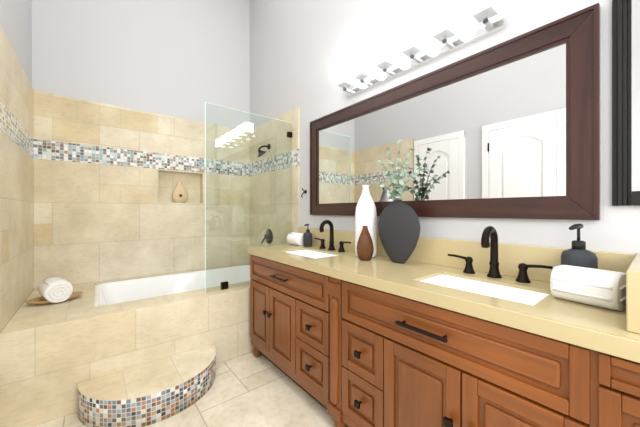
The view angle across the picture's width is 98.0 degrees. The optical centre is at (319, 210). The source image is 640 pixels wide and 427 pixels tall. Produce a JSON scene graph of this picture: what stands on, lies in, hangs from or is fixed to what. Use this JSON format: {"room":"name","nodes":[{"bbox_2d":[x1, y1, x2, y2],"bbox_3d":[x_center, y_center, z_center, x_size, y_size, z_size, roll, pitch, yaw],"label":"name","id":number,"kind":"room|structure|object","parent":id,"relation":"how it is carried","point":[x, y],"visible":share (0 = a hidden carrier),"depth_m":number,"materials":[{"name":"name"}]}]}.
{"room":"bathroom","nodes":[
{"label":"bathroom","id":0,"kind":"room"},
{"bbox_2d":[0,0,33,332],"bbox_3d":[-0.858,-0.824,0.399,0.178,4.000,5.100,0,0,-39],"label":"wall","id":1,"kind":"structure","parent":0,"point":[16,189],"depth_m":1.75,"materials":[{"name":"beige tile"}]},
{"bbox_2d":[32,0,249,289],"bbox_3d":[-1.653,-0.824,2.907,1.882,4.000,0.200,0,0,-39],"label":"wall","id":2,"kind":"structure","parent":0,"point":[125,91],"depth_m":2.69,"materials":[{"name":"beige tile"}]},
{"bbox_2d":[172,182,187,202],"bbox_3d":[-1.496,-0.199,2.968,0.156,0.220,0.069,0,0,-39],"label":"ornament","id":3,"kind":"object","parent":2,"relation":"in","point":[179,194],"visible":0.96,"depth_m":2.95,"materials":[{"name":"ceramic"}]},
{"bbox_2d":[34,352,334,426],"bbox_3d":[-0.146,1.226,0.975,2.170,0.100,5.100,0,0,-39],"label":"floor","id":4,"kind":"structure","parent":0,"point":[248,390],"depth_m":1.69,"materials":[{"name":"tile"}]},
{"bbox_2d":[0,264,253,426],"bbox_3d":[-1.262,0.906,2.425,1.854,0.540,1.038,0,0,-39],"label":"tub deck","id":5,"kind":"object","parent":4,"relation":"on","point":[52,355],"visible":0.62,"depth_m":1.79,"materials":[{"name":"tile"}]},
{"bbox_2d":[25,277,82,304],"bbox_3d":[-1.867,0.558,1.964,0.297,0.155,0.234,0,0,-39],"label":"tray","id":6,"kind":"object","parent":5,"relation":"on","point":[54,289],"visible":1,"depth_m":1.91,"materials":[{"name":"brown wood"}]},
{"bbox_2d":[205,102,291,292],"bbox_3d":[-0.585,-0.106,2.421,0.802,1.482,0.028,0,0,-39],"label":"glass panel","id":7,"kind":"object","parent":5,"relation":"on","point":[224,285],"visible":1,"depth_m":2.35,"materials":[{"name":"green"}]},
{"bbox_2d":[77,344,215,426],"bbox_3d":[-0.994,1.093,1.721,0.780,0.165,0.390,0,0,-39],"label":"step","id":8,"kind":"structure","parent":4,"relation":"on","point":[149,393],"depth_m":1.60,"materials":[{"name":"tile"}]},
{"bbox_2d":[247,252,639,426],"bbox_3d":[0.418,0.761,1.408,0.544,0.830,2.564,0,0,-39],"label":"bathroom vanity","id":9,"kind":"object","parent":4,"relation":"on","point":[488,330],"depth_m":1.07,"materials":[{"name":"brown wood"}]},
{"bbox_2d":[247,244,639,355],"bbox_3d":[0.425,0.321,1.421,0.516,0.050,2.576,0,0,-39],"label":"countertop","id":10,"kind":"structure","parent":9,"relation":"on","point":[608,328],"depth_m":0.96,"materials":[{"name":"beige stone"}]},
{"bbox_2d":[287,232,303,245],"bbox_3d":[-0.202,0.242,2.425,0.111,0.106,0.183,0,0,-39],"label":"towel","id":11,"kind":"object","parent":10,"relation":"on","point":[294,238],"depth_m":2.37,"materials":[{"name":"white fabric"}]},
{"bbox_2d":[303,224,311,246],"bbox_3d":[-0.102,0.201,2.325,0.078,0.188,0.075,0,0,-39],"label":"soap dispenser","id":12,"kind":"object","parent":10,"relation":"on","point":[307,238],"visible":1,"depth_m":2.30,"materials":[{"name":"grey"}]},
{"bbox_2d":[295,248,334,255],"bbox_3d":[-0.069,0.387,1.977,0.249,0.154,0.439,0,0,-39],"label":"sink","id":13,"kind":"object","parent":10,"relation":"in","point":[302,251],"depth_m":2.16,"materials":[{"name":"white ceramic"}]},
{"bbox_2d":[315,220,350,251],"bbox_3d":[0.055,0.181,2.077,0.145,0.230,0.411,0,0,-39],"label":"faucet","id":14,"kind":"object","parent":10,"relation":"on","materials":[{"name":"black metal"}]},
{"bbox_2d":[357,226,373,260],"bbox_3d":[0.273,0.192,1.681,0.104,0.206,0.103,0,0,-39],"label":"vase","id":15,"kind":"object","parent":10,"relation":"on","point":[365,248],"visible":1,"depth_m":1.65,"materials":[{"name":"brown ceramic"}]},
{"bbox_2d":[355,185,376,257],"bbox_3d":[0.298,0.064,1.804,0.140,0.463,0.140,0,0,-39],"label":"vase","id":16,"kind":"object","parent":10,"relation":"on","point":[365,213],"visible":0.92,"depth_m":1.76,"materials":[{"name":"white ceramic"}]},
{"bbox_2d":[369,140,421,263],"bbox_3d":[0.426,-0.051,1.589,0.119,0.692,0.358,0,0,-39],"label":"vase","id":17,"kind":"object","parent":10,"relation":"on","point":[399,227],"visible":1,"depth_m":1.55,"materials":[{"name":"grey ceramic"}]},
{"bbox_2d":[427,272,546,303],"bbox_3d":[0.631,0.387,1.112,0.249,0.154,0.424,0,0,-39],"label":"sink","id":18,"kind":"object","parent":10,"relation":"in","point":[528,295],"depth_m":1.19,"materials":[{"name":"white ceramic"}]},
{"bbox_2d":[447,226,554,283],"bbox_3d":[0.749,0.181,1.221,0.145,0.230,0.413,0,0,-39],"label":"faucet","id":19,"kind":"object","parent":10,"relation":"on","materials":[{"name":"black metal"}]},
{"bbox_2d":[561,224,597,268],"bbox_3d":[0.953,0.171,1.025,0.103,0.249,0.100,0,0,-39],"label":"soap dispenser","id":20,"kind":"object","parent":10,"relation":"on","point":[578,254],"visible":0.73,"depth_m":1.00,"materials":[{"name":"grey"}]},
{"bbox_2d":[550,265,625,310],"bbox_3d":[0.874,0.243,0.904,0.162,0.105,0.173,0,0,-31],"label":"folded towel","id":21,"kind":"object","parent":10,"relation":"on","point":[598,287],"visible":0.83,"depth_m":0.85,"materials":[{"name":"white fabric"}]},
{"bbox_2d":[249,0,639,263],"bbox_3d":[0.654,-0.824,1.623,0.112,4.000,5.100,0,0,-39],"label":"wall","id":22,"kind":"structure","parent":0,"point":[301,51],"depth_m":2.13,"materials":[{"name":"grey paint"}]},
{"bbox_2d":[258,144,269,156],"bbox_3d":[-0.606,-0.649,2.983,0.133,0.159,0.110,0,0,-39],"label":"shower head","id":23,"kind":"object","parent":22,"relation":"attached to","point":[264,152],"depth_m":2.94},
{"bbox_2d":[261,229,272,243],"bbox_3d":[-0.596,0.368,2.991,0.112,0.349,0.164,0,0,-39],"label":"valve","id":24,"kind":"object","parent":22,"relation":"attached to","point":[268,235],"depth_m":3.00,"materials":[{"name":"black metal"}]},
{"bbox_2d":[335,0,505,97],"bbox_3d":[0.481,-0.938,1.650,0.143,0.175,1.040,0,0,-39],"label":"sconce","id":25,"kind":"object","parent":22,"relation":"attached to","point":[443,23],"visible":1,"depth_m":1.54,"materials":[{"name":"white glass"}]},
{"bbox_2d":[310,3,599,219],"bbox_3d":[0.485,-0.368,1.732,0.034,0.805,1.782,0,0,-39],"label":"vanity mirror","id":26,"kind":"object","parent":22,"relation":"attached to","point":[509,129],"visible":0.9,"depth_m":1.33,"materials":[{"name":"clear glass"}]},
{"bbox_2d":[612,0,639,205],"bbox_3d":[1.246,-0.697,0.794,0.030,1.355,0.568,0,0,-39],"label":"picture frame","id":27,"kind":"object","parent":22,"relation":"attached to","point":[625,102],"visible":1,"depth_m":0.98,"materials":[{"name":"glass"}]}
]}

